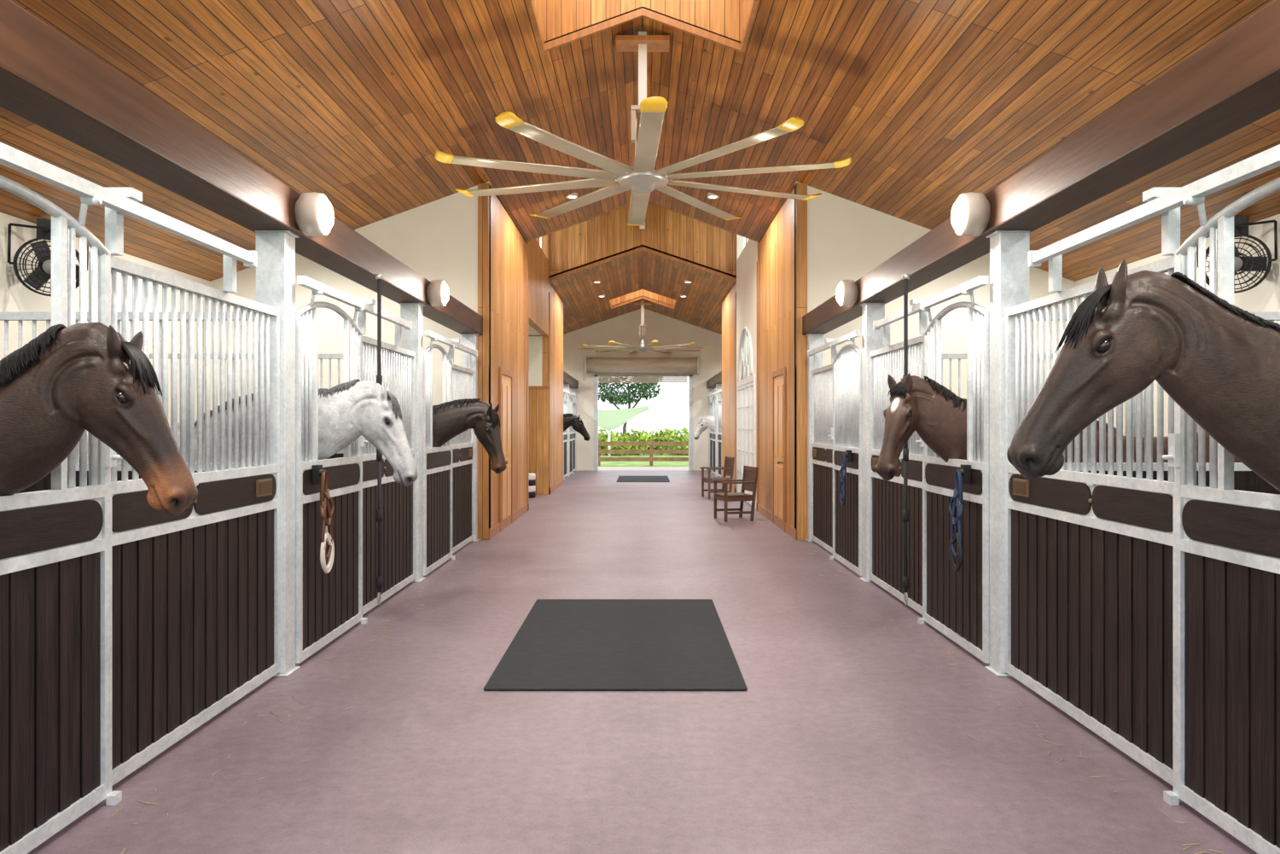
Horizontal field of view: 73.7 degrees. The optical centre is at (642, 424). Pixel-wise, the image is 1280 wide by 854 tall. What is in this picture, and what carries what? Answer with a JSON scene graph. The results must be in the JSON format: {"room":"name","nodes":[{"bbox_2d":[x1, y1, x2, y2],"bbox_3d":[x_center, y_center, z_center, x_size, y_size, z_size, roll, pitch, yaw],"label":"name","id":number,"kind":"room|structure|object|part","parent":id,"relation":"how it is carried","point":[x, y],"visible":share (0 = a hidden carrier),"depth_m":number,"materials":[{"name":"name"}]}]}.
{"room":"farm building","nodes":[
{"label":"farm building","id":0,"kind":"room"},
{"bbox_2d":[0,212,210,431],"bbox_3d":[-6.055,-0.220,14.100,0.190,3.640,30.600,0,0,0],"label":"wall","id":1,"kind":"structure","parent":0,"point":[14,297],"depth_m":8.44,"materials":[{"name":"beige paint"}]},
{"bbox_2d":[7,217,88,296],"bbox_3d":[-5.744,-1.618,8.253,0.646,0.786,0.394,0,0,-44],"label":"wall fan","id":2,"kind":"object","parent":1,"relation":"attached to","point":[40,276],"visible":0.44,"depth_m":8.11,"materials":[{"name":"black metal"}]},
{"bbox_2d":[210,181,490,528],"bbox_3d":[-4.065,-0.887,11.895,3.870,4.973,0.150,0,0,0],"label":"wall","id":3,"kind":"structure","parent":0,"point":[438,240],"depth_m":11.85,"materials":[{"name":"beige paint"}]},
{"bbox_2d":[477,182,564,540],"bbox_3d":[-2.195,-2.200,17.355,0.170,7.600,11.090,0,0,0],"label":"wall","id":4,"kind":"structure","parent":0,"point":[509,273],"depth_m":14.25,"materials":[{"name":"brown wood"}]},
{"bbox_2d":[499,366,512,531],"bbox_3d":[-2.080,0.375,13.250,0.100,2.450,1.200,0,0,0],"label":"door","id":5,"kind":"structure","parent":4,"relation":"in","point":[505,375],"depth_m":13.28,"materials":[{"name":"brown wood"}]},
{"bbox_2d":[528,324,541,336],"bbox_3d":[-4.216,-2.070,17.600,3.868,0.100,3.840,0,0,0],"label":"ceiling alcove","id":6,"kind":"structure","parent":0,"point":[532,332],"depth_m":18.78,"materials":[{"name":"beige paint"}]},
{"bbox_2d":[528,336,548,494],"bbox_3d":[-4.140,-0.250,17.600,4.020,3.700,3.840,0,0,0],"label":"wall","id":7,"kind":"structure","parent":0,"point":[538,394],"depth_m":19.36,"materials":[{"name":"brown wood"}]},
{"bbox_2d":[0,0,1279,281],"bbox_3d":[0.000,-3.028,7.300,12.800,2.384,17.000,0,0,0],"label":"ceiling","id":8,"kind":"structure","parent":0,"point":[931,103],"depth_m":8.34,"materials":[{"name":"wood"}]},
{"bbox_2d":[565,192,577,198],"bbox_3d":[-1.150,-3.724,13.900,0.200,0.065,0.200,0,0,0],"label":"recessed light","id":9,"kind":"object","parent":8,"relation":"in","point":[573,195],"visible":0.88,"depth_m":13.86,"materials":[{"name":"white paint"}]},
{"bbox_2d":[526,0,758,52],"bbox_3d":[0.000,-4.580,7.560,2.120,1.640,2.240,0,0,0],"label":"cupola","id":10,"kind":"object","parent":8,"relation":"attached to","point":[733,20],"visible":0.96,"depth_m":8.62,"materials":[{"name":"brown wood"}]},
{"bbox_2d":[434,31,851,226],"bbox_3d":[0.000,-3.275,8.960,4.153,1.650,4.264,0,0,0],"label":"ceiling fan","id":11,"kind":"object","parent":8,"relation":"hanging from","point":[616,177],"depth_m":8.71,"materials":[{"name":"silver metal"}]},
{"bbox_2d":[707,192,719,198],"bbox_3d":[1.150,-3.724,13.900,0.200,0.065,0.200,0,0,0],"label":"recessed light","id":12,"kind":"object","parent":8,"relation":"in","point":[710,195],"visible":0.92,"depth_m":13.86,"materials":[{"name":"white paint"}]},
{"bbox_2d":[26,470,1258,853],"bbox_3d":[0.000,1.700,14.175,12.300,0.200,30.750,0,0,0],"label":"floor","id":13,"kind":"structure","parent":0,"point":[839,740],"depth_m":4.39,"materials":[{"name":"concrete"}]},
{"bbox_2d":[0,322,197,516],"bbox_3d":[-3.160,0.623,3.050,3.102,1.973,0.640,0,0,0],"label":"bay horse","id":14,"kind":"object","parent":13,"relation":"on","point":[63,383],"visible":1,"depth_m":2.98},
{"bbox_2d":[0,312,253,493],"bbox_3d":[-4.213,0.440,5.500,3.495,2.320,0.070,0,0,0],"label":"stall partition","id":15,"kind":"object","parent":13,"relation":"on","point":[44,484],"visible":0.15,"depth_m":5.47,"materials":[{"name":"white metal"}]},
{"bbox_2d":[0,141,280,853],"bbox_3d":[-2.265,0.295,3.850,0.170,2.610,3.140,0,0,0],"label":"stall","id":16,"kind":"object","parent":13,"relation":"on","point":[127,625],"visible":0.91,"depth_m":3.82,"materials":[{"name":"wood"}]},
{"bbox_2d":[149,353,343,459],"bbox_3d":[-4.213,0.440,8.740,3.495,2.320,0.070,0,0,0],"label":"stall partition","id":17,"kind":"object","parent":13,"relation":"on","point":[321,356],"visible":0.08,"depth_m":8.73,"materials":[{"name":"white metal"}]},
{"bbox_2d":[78,378,418,486],"bbox_3d":[-3.188,0.637,6.300,3.046,1.940,0.640,0,0,0],"label":"horse","id":18,"kind":"object","parent":13,"relation":"on","point":[348,411],"visible":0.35,"depth_m":6.22},
{"bbox_2d":[254,230,300,676],"bbox_3d":[-2.354,0.185,5.500,0.217,2.830,0.200,0,0,0],"label":"post","id":19,"kind":"object","parent":13,"relation":"on","point":[276,249],"depth_m":5.42,"materials":[{"name":"silver metal"}]},
{"bbox_2d":[295,275,415,663],"bbox_3d":[-2.265,0.295,7.090,0.170,2.610,3.140,0,0,0],"label":"stall","id":20,"kind":"object","parent":13,"relation":"on","point":[328,605],"visible":0.77,"depth_m":6.55,"materials":[{"name":"metal"}]},
{"bbox_2d":[311,465,334,573],"bbox_3d":[-2.193,0.651,5.832,0.114,0.742,0.224,0,0,0],"label":"halter","id":21,"kind":"object","parent":20,"relation":"attached to","point":[320,476],"visible":1,"depth_m":5.80,"materials":[{"name":"brown leather"}]},
{"bbox_2d":[400,302,425,581],"bbox_3d":[-2.354,0.185,8.740,0.217,2.830,0.200,0,0,0],"label":"post","id":22,"kind":"object","parent":13,"relation":"on","point":[411,340],"depth_m":8.66,"materials":[{"name":"silver metal"}]},
{"bbox_2d":[422,330,477,575],"bbox_3d":[-2.265,0.295,10.200,0.170,2.610,2.880,0,0,0],"label":"stall","id":23,"kind":"object","parent":13,"relation":"on","point":[447,469],"visible":0.89,"depth_m":9.82,"materials":[{"name":"metal"}]},
{"bbox_2d":[432,398,506,474],"bbox_3d":[-3.110,0.660,9.520,3.202,1.896,0.639,0,0,0],"label":"bay horse","id":24,"kind":"object","parent":13,"relation":"on","point":[450,419],"visible":0.25,"depth_m":9.44},
{"bbox_2d":[461,333,480,541],"bbox_3d":[-2.353,0.185,11.700,0.217,2.830,0.200,0,0,0],"label":"post","id":25,"kind":"object","parent":13,"relation":"on","point":[470,340],"visible":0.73,"depth_m":11.62,"materials":[{"name":"metal"}]},
{"bbox_2d":[528,473,535,498],"bbox_3d":[-2.500,1.340,18.600,0.340,0.520,0.340,0,0,0],"label":"buckets","id":26,"kind":"object","parent":13,"relation":"on","point":[532,482],"visible":0.44,"depth_m":18.47,"materials":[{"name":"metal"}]},
{"bbox_2d":[563,384,570,476],"bbox_3d":[-2.354,0.185,26.200,0.217,2.830,0.200,0,0,0],"label":"post","id":27,"kind":"object","parent":13,"relation":"on","point":[565,386],"depth_m":26.12,"materials":[{"name":"silver metal"}]},
{"bbox_2d":[563,389,570,480],"bbox_3d":[-2.265,0.295,24.595,0.170,2.610,3.050,0,0,0],"label":"stall","id":28,"kind":"object","parent":13,"relation":"on","point":[565,402],"visible":0.34,"depth_m":25.47,"materials":[{"name":"metal"}]},
{"bbox_2d":[569,392,577,475],"bbox_3d":[-2.265,0.295,27.720,0.170,2.610,3.000,0,0,0],"label":"stall","id":29,"kind":"object","parent":13,"relation":"on","point":[572,405],"visible":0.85,"depth_m":27.41,"materials":[{"name":"metal"}]},
{"bbox_2d":[570,388,576,471],"bbox_3d":[-2.353,0.185,29.280,0.217,2.830,0.200,0,0,0],"label":"post","id":30,"kind":"object","parent":13,"relation":"on","point":[573,390],"visible":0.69,"depth_m":29.20,"materials":[{"name":"metal"}]},
{"bbox_2d":[563,413,590,441],"bbox_3d":[-3.086,0.654,23.750,3.250,1.903,0.640,0,0,0],"label":"horse","id":31,"kind":"object","parent":13,"relation":"on","point":[569,420],"visible":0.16,"depth_m":23.68},
{"bbox_2d":[483,599,747,691],"bbox_3d":[-0.163,1.593,6.420,1.585,0.013,2.620,0,0,0],"label":"rubber mat","id":32,"kind":"object","parent":13,"relation":"on","point":[561,644],"visible":1,"depth_m":6.04,"materials":[{"name":"grey rubber"}]},
{"bbox_2d":[616,476,669,482],"bbox_3d":[0.020,1.593,24.850,1.480,0.013,2.700,0,0,0],"label":"rubber mat","id":33,"kind":"object","parent":13,"relation":"on","point":[621,479],"visible":1,"depth_m":24.61,"materials":[{"name":"grey rubber"}]},
{"bbox_2d":[693,414,715,439],"bbox_3d":[3.163,0.651,26.913,3.106,1.909,0.682,0,0,0],"label":"horse","id":34,"kind":"object","parent":13,"relation":"on","point":[708,421],"visible":0.18,"depth_m":26.83},
{"bbox_2d":[708,388,714,466],"bbox_3d":[2.353,0.185,29.280,0.217,2.830,0.200,0,0,0],"label":"post","id":35,"kind":"object","parent":13,"relation":"on","point":[710,390],"visible":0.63,"depth_m":29.20,"materials":[{"name":"metal"}]},
{"bbox_2d":[707,392,715,475],"bbox_3d":[2.265,0.295,27.720,0.170,2.610,3.000,0,0,0],"label":"stall","id":36,"kind":"object","parent":13,"relation":"on","point":[712,405],"visible":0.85,"depth_m":27.42,"materials":[{"name":"metal"}]},
{"bbox_2d":[699,456,734,499],"bbox_3d":[1.628,1.160,18.602,0.617,0.899,0.590,0,0,-11],"label":"armchair","id":37,"kind":"object","parent":13,"relation":"on","point":[728,469],"visible":0.87,"depth_m":18.53,"materials":[{"name":"brown wood"}]},
{"bbox_2d":[715,389,721,477],"bbox_3d":[2.265,0.295,24.595,0.170,2.610,3.050,0,0,0],"label":"stall","id":38,"kind":"object","parent":13,"relation":"on","point":[719,402],"visible":0.47,"depth_m":25.56,"materials":[{"name":"metal"}]},
{"bbox_2d":[715,384,721,476],"bbox_3d":[2.354,0.185,26.200,0.217,2.830,0.200,0,0,0],"label":"post","id":39,"kind":"object","parent":13,"relation":"on","point":[718,386],"depth_m":26.12,"materials":[{"name":"silver metal"}]},
{"bbox_2d":[711,465,758,522],"bbox_3d":[1.548,1.160,14.302,0.617,0.899,0.590,0,0,-14],"label":"armchair","id":40,"kind":"object","parent":13,"relation":"on","point":[748,472],"visible":1,"depth_m":14.19,"materials":[{"name":"brown wood"}]},
{"bbox_2d":[804,333,823,541],"bbox_3d":[2.353,0.185,11.700,0.217,2.830,0.200,0,0,0],"label":"post","id":41,"kind":"object","parent":13,"relation":"on","point":[814,340],"visible":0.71,"depth_m":11.62,"materials":[{"name":"metal"}]},
{"bbox_2d":[807,330,862,575],"bbox_3d":[2.265,0.295,10.200,0.170,2.610,2.880,0,0,0],"label":"stall","id":42,"kind":"object","parent":13,"relation":"on","point":[837,386],"visible":0.98,"depth_m":9.87,"materials":[{"name":"metal"}]},
{"bbox_2d":[839,449,851,506],"bbox_3d":[2.193,0.585,9.202,0.114,0.610,0.184,0,0,0],"label":"halter","id":43,"kind":"object","parent":42,"relation":"attached to","point":[846,457],"visible":1,"depth_m":9.17,"materials":[{"name":"blue fabric"}]},
{"bbox_2d":[859,302,884,581],"bbox_3d":[2.354,0.185,8.740,0.217,2.830,0.200,0,0,0],"label":"post","id":44,"kind":"object","parent":13,"relation":"on","point":[872,340],"depth_m":8.66,"materials":[{"name":"silver metal"}]},
{"bbox_2d":[869,275,989,663],"bbox_3d":[2.265,0.295,7.090,0.170,2.610,3.140,0,0,0],"label":"stall","id":45,"kind":"object","parent":13,"relation":"on","point":[957,605],"visible":0.84,"depth_m":6.55,"materials":[{"name":"metal"}]},
{"bbox_2d":[948,464,971,572],"bbox_3d":[2.193,0.651,5.872,0.114,0.742,0.224,0,0,0],"label":"halter","id":46,"kind":"object","parent":45,"relation":"attached to","point":[962,475],"visible":1,"depth_m":5.84,"materials":[{"name":"blue fabric"}]},
{"bbox_2d":[984,230,1030,676],"bbox_3d":[2.354,0.185,5.500,0.217,2.830,0.200,0,0,0],"label":"post","id":47,"kind":"object","parent":13,"relation":"on","point":[1009,249],"depth_m":5.42,"materials":[{"name":"silver metal"}]},
{"bbox_2d":[874,372,1240,480],"bbox_3d":[3.191,0.619,6.332,3.049,1.976,0.678,0,0,0],"label":"bay horse","id":48,"kind":"object","parent":13,"relation":"on","point":[938,416],"visible":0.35,"depth_m":6.21},
{"bbox_2d":[941,353,1198,436],"bbox_3d":[4.213,0.440,8.740,3.495,2.320,0.070,0,0,0],"label":"stall partition","id":49,"kind":"object","parent":13,"relation":"on","point":[944,356],"visible":0.03,"depth_m":8.73,"materials":[{"name":"white metal"}]},
{"bbox_2d":[1004,144,1279,853],"bbox_3d":[2.265,0.295,3.850,0.170,2.610,3.140,0,0,0],"label":"stall","id":50,"kind":"object","parent":13,"relation":"on","point":[1146,611],"visible":0.82,"depth_m":3.79,"materials":[{"name":"wood"}]},
{"bbox_2d":[1006,259,1279,491],"bbox_3d":[3.006,0.522,3.000,3.410,2.174,0.640,0,0,0],"label":"bay horse","id":51,"kind":"object","parent":13,"relation":"on","point":[1218,360],"visible":1,"depth_m":2.93},
{"bbox_2d":[1031,312,1279,494],"bbox_3d":[4.213,0.440,5.500,3.495,2.320,0.070,0,0,0],"label":"stall partition","id":52,"kind":"object","parent":13,"relation":"on","point":[1245,479],"visible":0.09,"depth_m":5.47,"materials":[{"name":"white metal"}]},
{"bbox_3d":[-4.213,0.440,-0.980,3.495,2.320,0.070,0,0,0],"label":"stall partition","id":53,"kind":"object","parent":13,"relation":"on","visible":0},
{"bbox_2d":[0,0,482,335],"bbox_3d":[-2.355,-1.360,5.305,0.290,0.260,13.010,0,0,0],"label":"support beam","id":54,"kind":"structure","parent":53,"relation":"on","point":[48,80],"depth_m":3.99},
{"bbox_2d":[294,192,334,237],"bbox_3d":[-2.111,-1.355,5.520,0.197,0.280,0.280,0,0,0],"label":"lamp","id":55,"kind":"object","parent":54,"relation":"attached to","point":[314,212],"visible":1,"depth_m":5.43,"materials":[{"name":"beige glass"}]},
{"bbox_2d":[375,273,383,605],"bbox_3d":[-2.160,0.129,7.000,0.060,2.717,0.059,0,0,44],"label":"rope","id":56,"kind":"object","parent":54,"relation":"hanging from","point":[379,276],"visible":0.91,"depth_m":6.99,"materials":[{"name":"fabric"}]},
{"bbox_2d":[427,279,448,307],"bbox_3d":[-2.111,-1.355,8.850,0.197,0.280,0.280,0,0,0],"label":"lamp","id":57,"kind":"object","parent":54,"relation":"attached to","point":[438,290],"visible":1,"depth_m":8.75,"materials":[{"name":"beige glass"}]},
{"bbox_3d":[-4.213,0.440,26.200,3.495,2.320,0.070,0,0,0],"label":"stall partition","id":58,"kind":"object","parent":13,"relation":"on","visible":0},
{"bbox_2d":[563,371,578,388],"bbox_3d":[-2.355,-1.360,26.150,0.290,0.260,6.460,0,0,0],"label":"support beam","id":59,"kind":"structure","parent":58,"relation":"on","point":[567,379],"depth_m":26.29,"materials":[{"name":"brown wood"}]},
{"bbox_3d":[4.213,0.440,26.200,3.495,2.320,0.070,0,0,0],"label":"stall partition","id":60,"kind":"object","parent":13,"relation":"on","visible":0},
{"bbox_2d":[706,371,721,388],"bbox_3d":[2.355,-1.360,26.150,0.290,0.260,6.460,0,0,0],"label":"support beam","id":61,"kind":"structure","parent":60,"relation":"on","point":[717,379],"depth_m":26.29,"materials":[{"name":"brown wood"}]},
{"bbox_3d":[4.213,0.440,2.260,3.495,2.320,0.070,0,0,0],"label":"stall partition","id":62,"kind":"object","parent":13,"relation":"on","visible":0},
{"bbox_2d":[802,0,1279,335],"bbox_3d":[2.355,-1.360,5.305,0.290,0.260,13.010,0,0,0],"label":"support beam","id":63,"kind":"structure","parent":62,"relation":"on","point":[1232,83],"depth_m":4.04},
{"bbox_2d":[836,279,857,307],"bbox_3d":[2.111,-1.355,8.850,0.197,0.280,0.280,0,0,0],"label":"lamp","id":64,"kind":"object","parent":63,"relation":"attached to","point":[846,290],"visible":1,"depth_m":8.75,"materials":[{"name":"beige glass"}]},
{"bbox_2d":[901,273,909,605],"bbox_3d":[2.160,0.129,7.000,0.060,2.717,0.059,0,0,44],"label":"rope","id":65,"kind":"object","parent":63,"relation":"hanging from","point":[904,276],"visible":0.93,"depth_m":6.99,"materials":[{"name":"fabric"}]},
{"bbox_2d":[950,192,990,237],"bbox_3d":[2.111,-1.355,5.520,0.197,0.280,0.280,0,0,0],"label":"lamp","id":66,"kind":"object","parent":63,"relation":"attached to","point":[970,212],"visible":1,"depth_m":5.43,"materials":[{"name":"beige glass"}]},
{"bbox_2d":[525,201,759,281],"bbox_3d":[0.000,-4.618,17.610,4.560,2.764,3.820,0,0,0],"label":"wall","id":67,"kind":"structure","parent":0,"point":[678,235],"depth_m":19.40,"materials":[{"name":"brown wood"}]},
{"bbox_2d":[639,221,645,229],"bbox_3d":[-0.010,-4.500,19.335,0.120,0.160,0.070,0,0,0],"label":"sensor","id":68,"kind":"object","parent":67,"relation":"attached to","point":[640,227],"visible":0.69,"depth_m":19.31,"materials":[{"name":"white paint"}]},
{"bbox_2d":[548,245,736,334],"bbox_3d":[0.000,-2.968,24.475,12.800,2.224,10.150,0,0,0],"label":"ceiling","id":69,"kind":"structure","parent":0,"point":[583,307],"depth_m":22.97,"materials":[{"name":"brown wood"}]},
{"bbox_2d":[607,288,677,309],"bbox_3d":[0.000,-4.522,26.150,2.120,1.755,2.020,0,0,0],"label":"cupola","id":70,"kind":"object","parent":69,"relation":"on","point":[641,293],"visible":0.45,"depth_m":27.10,"materials":[{"name":"brown wood"}]},
{"bbox_2d":[576,300,709,354],"bbox_3d":[0.000,-3.135,27.400,4.244,1.650,4.226,0,0,0],"label":"ceiling fan","id":71,"kind":"object","parent":69,"relation":"hanging from","point":[642,347],"visible":1,"depth_m":27.35,"materials":[{"name":"metal"}]},
{"bbox_3d":[0.000,-3.135,27.400,0.560,1.650,0.540,0,0,0],"label":"motor and rod","id":72,"kind":"part","parent":71,"relation":"part of","materials":[{"name":"metal"}]},
{"bbox_2d":[563,308,721,470],"bbox_3d":[0.000,-1.200,29.475,12.000,5.600,0.150,0,0,0],"label":"wall","id":73,"kind":"structure","parent":0,"point":[624,328],"depth_m":29.40,"materials":[{"name":"beige paint"}]},
{"bbox_2d":[584,355,698,383],"bbox_3d":[-0.025,-1.860,29.090,3.870,0.880,0.540,0,0,0],"label":"roller shutter","id":74,"kind":"object","parent":73,"relation":"attached to","point":[591,364],"visible":1,"depth_m":28.92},
{"bbox_2d":[593,373,692,471],"bbox_3d":[0.030,-0.070,29.465,3.380,3.340,0.230,0,0,0],"label":"trim","id":75,"kind":"structure","parent":73,"relation":"attached to","point":[596,375],"depth_m":29.35,"materials":[{"name":"metal"}]},
{"bbox_2d":[743,336,753,466],"bbox_3d":[4.140,-0.200,17.600,3.720,3.600,3.840,0,0,0],"label":"wall","id":76,"kind":"structure","parent":0,"point":[747,343],"depth_m":19.40,"materials":[{"name":"beige paint"}]},
{"bbox_2d":[721,182,807,540],"bbox_3d":[2.195,-2.200,17.355,0.170,7.600,11.090,0,0,0],"label":"wall","id":77,"kind":"structure","parent":0,"point":[776,326],"depth_m":13.97,"materials":[{"name":"brown wood"}]},
{"bbox_2d":[736,326,755,508],"bbox_3d":[2.130,-0.203,17.600,0.100,3.605,2.980,0,0,0],"label":"french door","id":78,"kind":"structure","parent":77,"relation":"in","point":[744,386],"depth_m":17.59,"materials":[{"name":"white paint"}]},
{"bbox_2d":[772,366,785,531],"bbox_3d":[2.080,0.375,13.250,0.100,2.450,1.200,0,0,0],"label":"door","id":79,"kind":"structure","parent":77,"relation":"in","point":[778,375],"depth_m":13.11,"materials":[{"name":"brown wood"}]},
{"bbox_2d":[794,181,1074,528],"bbox_3d":[4.065,-0.887,11.895,3.870,4.973,0.150,0,0,0],"label":"wall","id":80,"kind":"structure","parent":0,"point":[846,240],"depth_m":11.85,"materials":[{"name":"beige paint"}]},
{"bbox_2d":[1074,214,1279,436],"bbox_3d":[6.055,-0.220,14.100,0.190,3.640,30.600,0,0,0],"label":"wall","id":81,"kind":"structure","parent":0,"point":[1265,297],"depth_m":8.40,"materials":[{"name":"beige paint"}]},
{"bbox_2d":[1196,215,1277,293],"bbox_3d":[5.742,-1.648,8.253,0.644,0.786,0.390,0,0,41],"label":"wall fan","id":82,"kind":"object","parent":81,"relation":"attached to","point":[1242,264],"visible":0.56,"depth_m":8.09,"materials":[{"name":"black metal"}]},
{"label":"outside","id":83,"kind":"structure","parent":0,"visible":0},
{"bbox_2d":[598,436,688,466],"bbox_3d":[0.000,1.755,40.000,160.000,0.190,160.000,0,0,0],"label":"ground","id":84,"kind":"structure","parent":83,"point":[602,463],"depth_m":36.52,"materials":[{"name":"green plant"}]},
{"bbox_2d":[598,406,649,457],"bbox_3d":[-1.600,0.406,41.000,3.800,2.508,3.200,0,0,0],"label":"umbrella","id":85,"kind":"object","parent":84,"relation":"on","point":[608,420],"visible":0.61,"depth_m":40.20,"materials":[{"name":"white"}]},
{"bbox_2d":[598,377,662,434],"bbox_3d":[-1.967,-1.369,52.079,6.658,6.162,4.054,0,0,0],"label":"shade tree","id":86,"kind":"object","parent":84,"relation":"on","point":[625,398],"visible":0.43,"depth_m":51.56,"materials":[{"name":"green plant"}]},
{"bbox_2d":[598,426,688,455],"bbox_3d":[0.449,1.056,45.715,20.392,2.164,2.716,0,0,0],"label":"hedge","id":87,"kind":"object","parent":84,"relation":"on","point":[665,436],"visible":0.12,"depth_m":45.63,"materials":[{"name":"green plant"}]},
{"bbox_2d":[598,440,688,465],"bbox_3d":[0.000,1.155,33.980,22.000,1.010,0.180,0,0,0],"label":"fence","id":88,"kind":"object","parent":84,"relation":"on","point":[650,451],"visible":0.16,"depth_m":33.89,"materials":[{"name":"brown wood"}]},
{"bbox_2d":[598,466,688,470],"bbox_3d":[0.000,1.635,30.775,8.000,0.050,2.450,0,0,0],"label":"apron","id":89,"kind":"object","parent":84,"relation":"on","point":[599,468],"visible":0.21,"depth_m":30.99,"materials":[{"name":"white concrete"}]}
]}

